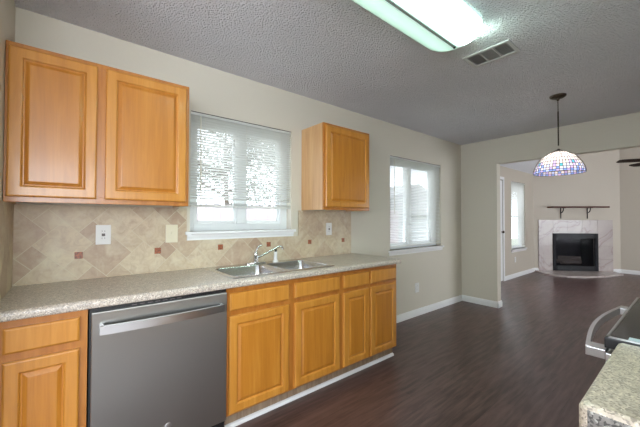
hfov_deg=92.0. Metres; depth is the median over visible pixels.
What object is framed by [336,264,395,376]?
base cabinet
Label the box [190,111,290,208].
blind
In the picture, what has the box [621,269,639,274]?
baseboard
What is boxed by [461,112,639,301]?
wall
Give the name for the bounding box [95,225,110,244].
wall outlet
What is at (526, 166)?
ceiling
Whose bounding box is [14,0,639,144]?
ceiling
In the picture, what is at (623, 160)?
ceiling fan
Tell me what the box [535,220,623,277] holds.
fireplace
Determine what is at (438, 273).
wall
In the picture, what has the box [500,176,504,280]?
door
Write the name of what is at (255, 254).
kitchen faucet
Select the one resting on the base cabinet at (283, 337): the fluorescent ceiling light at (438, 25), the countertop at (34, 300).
the countertop at (34, 300)
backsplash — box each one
[0,201,13,300]
[12,204,350,285]
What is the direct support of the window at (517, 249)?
in the wall at (524, 259)
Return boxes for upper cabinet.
[3,40,188,207]
[301,122,368,210]
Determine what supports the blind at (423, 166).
attached to the window at (402, 251)
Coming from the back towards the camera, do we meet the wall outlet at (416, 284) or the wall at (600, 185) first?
the wall at (600, 185)
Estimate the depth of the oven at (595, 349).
1.09 m
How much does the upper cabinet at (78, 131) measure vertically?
0.765 m
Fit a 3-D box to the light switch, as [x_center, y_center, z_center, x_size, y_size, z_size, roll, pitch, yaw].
[-1.053,0.143,2.196,0.080,0.126,0.016,1,-1,-39]
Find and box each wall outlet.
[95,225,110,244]
[326,223,331,234]
[415,283,418,292]
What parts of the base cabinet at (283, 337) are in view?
drawer, door, panel, drawer, door, panel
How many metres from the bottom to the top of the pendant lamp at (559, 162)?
0.743 m
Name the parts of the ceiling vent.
damper plate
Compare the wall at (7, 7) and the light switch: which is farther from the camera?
the light switch
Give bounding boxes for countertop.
[0,253,400,321]
[579,343,639,426]
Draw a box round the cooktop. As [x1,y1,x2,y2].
[604,298,639,349]
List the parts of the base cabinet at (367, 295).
drawer, door, panel, drawer, door, panel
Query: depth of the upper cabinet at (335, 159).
2.82 m
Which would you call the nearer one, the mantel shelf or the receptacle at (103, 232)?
the receptacle at (103, 232)
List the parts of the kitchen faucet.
plate, spout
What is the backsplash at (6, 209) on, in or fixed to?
attached to the wall at (7, 7)
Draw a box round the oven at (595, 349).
[585,306,627,362]
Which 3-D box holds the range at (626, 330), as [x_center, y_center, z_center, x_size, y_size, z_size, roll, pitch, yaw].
[1.379,0.758,0.977,0.766,1.060,0.762,1,-1,-39]
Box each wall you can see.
[0,0,15,200]
[12,7,461,314]
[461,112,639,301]
[500,166,533,275]
[533,150,620,271]
[619,147,639,270]
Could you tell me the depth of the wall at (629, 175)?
7.29 m
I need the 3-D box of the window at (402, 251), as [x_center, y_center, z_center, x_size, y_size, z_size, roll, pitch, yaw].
[1.278,-0.092,4.191,1.245,1.232,0.181,1,-1,-39]
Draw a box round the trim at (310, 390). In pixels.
[224,353,393,426]
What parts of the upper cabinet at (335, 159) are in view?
frame, door, panel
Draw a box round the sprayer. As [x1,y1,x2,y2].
[273,249,277,261]
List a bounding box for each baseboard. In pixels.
[396,295,461,322]
[462,295,498,307]
[505,268,534,280]
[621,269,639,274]
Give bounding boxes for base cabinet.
[0,309,87,426]
[224,272,339,424]
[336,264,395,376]
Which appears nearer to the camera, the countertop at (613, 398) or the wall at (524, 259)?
the countertop at (613, 398)
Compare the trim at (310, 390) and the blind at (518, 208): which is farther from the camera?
the blind at (518, 208)
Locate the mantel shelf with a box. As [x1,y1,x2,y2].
[547,206,609,218]
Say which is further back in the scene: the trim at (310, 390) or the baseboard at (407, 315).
the baseboard at (407, 315)
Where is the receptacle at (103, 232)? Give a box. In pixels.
[100,229,106,239]
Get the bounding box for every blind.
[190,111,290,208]
[390,155,439,247]
[511,181,524,247]
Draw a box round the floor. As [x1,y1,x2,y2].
[235,272,639,426]
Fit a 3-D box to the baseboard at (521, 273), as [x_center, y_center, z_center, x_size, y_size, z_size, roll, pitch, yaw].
[4.564,1.368,7.015,1.870,0.090,0.014,1,-1,-39]
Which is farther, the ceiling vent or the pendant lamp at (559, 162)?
the pendant lamp at (559, 162)
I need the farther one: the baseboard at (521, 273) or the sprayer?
the baseboard at (521, 273)
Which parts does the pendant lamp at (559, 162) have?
rod, lamp shade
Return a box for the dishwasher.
[86,289,226,426]
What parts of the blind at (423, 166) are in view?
rail, ladder cord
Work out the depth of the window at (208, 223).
2.59 m
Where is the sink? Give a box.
[205,259,334,278]
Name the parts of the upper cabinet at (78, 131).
door, panel, door, panel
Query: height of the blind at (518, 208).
1.463 m
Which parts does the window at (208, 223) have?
pane, sash, sill, meeting rail, pane, sash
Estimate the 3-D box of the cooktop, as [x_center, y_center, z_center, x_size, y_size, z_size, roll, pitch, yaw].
[1.406,0.406,0.951,0.766,0.033,0.680,1,-1,-39]
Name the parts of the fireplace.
louvre panel, glass, firebox frame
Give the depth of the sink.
2.43 m
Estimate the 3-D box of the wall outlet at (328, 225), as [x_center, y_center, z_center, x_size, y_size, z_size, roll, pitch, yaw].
[0.091,0.157,3.132,0.073,0.123,0.010,1,-1,-39]
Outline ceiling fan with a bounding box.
[616,159,639,166]
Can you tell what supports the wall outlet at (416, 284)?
attached to the wall at (438, 273)
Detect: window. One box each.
[185,117,295,240]
[388,161,443,255]
[511,194,526,252]
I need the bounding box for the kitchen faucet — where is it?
[245,245,282,264]
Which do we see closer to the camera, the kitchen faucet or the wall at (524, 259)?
the kitchen faucet
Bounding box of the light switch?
[165,225,177,242]
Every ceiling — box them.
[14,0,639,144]
[500,154,580,173]
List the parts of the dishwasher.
handle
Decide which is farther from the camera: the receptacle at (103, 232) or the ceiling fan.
the ceiling fan
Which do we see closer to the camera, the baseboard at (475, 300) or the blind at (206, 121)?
the blind at (206, 121)
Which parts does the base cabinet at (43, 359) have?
door, drawer, panel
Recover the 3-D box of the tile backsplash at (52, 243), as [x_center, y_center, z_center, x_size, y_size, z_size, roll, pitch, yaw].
[-0.675,0.189,2.518,2.604,0.451,0.010,1,-1,-39]
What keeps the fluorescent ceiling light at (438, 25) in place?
attached to the ceiling at (339, 53)
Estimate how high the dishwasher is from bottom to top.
0.868 m
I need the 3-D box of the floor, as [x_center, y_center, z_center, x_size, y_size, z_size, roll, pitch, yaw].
[3.505,1.388,2.560,12.700,0.100,6.200,1,-1,-39]
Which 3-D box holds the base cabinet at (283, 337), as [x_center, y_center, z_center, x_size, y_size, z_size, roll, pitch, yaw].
[-0.380,0.891,2.364,0.935,0.872,0.602,1,-1,-39]
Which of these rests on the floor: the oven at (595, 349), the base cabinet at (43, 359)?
the base cabinet at (43, 359)
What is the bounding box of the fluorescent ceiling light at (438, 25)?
[352,0,481,51]
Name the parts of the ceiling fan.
blade, blade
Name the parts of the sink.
bowl, bowl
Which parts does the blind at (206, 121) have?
rail, ladder cord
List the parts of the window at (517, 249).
pane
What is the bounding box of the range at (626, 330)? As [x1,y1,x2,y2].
[585,297,639,362]
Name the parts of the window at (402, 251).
pane, sash, meeting rail, sill, pane, sash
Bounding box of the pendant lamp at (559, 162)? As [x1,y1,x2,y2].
[533,93,586,176]
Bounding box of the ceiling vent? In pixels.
[462,39,520,67]

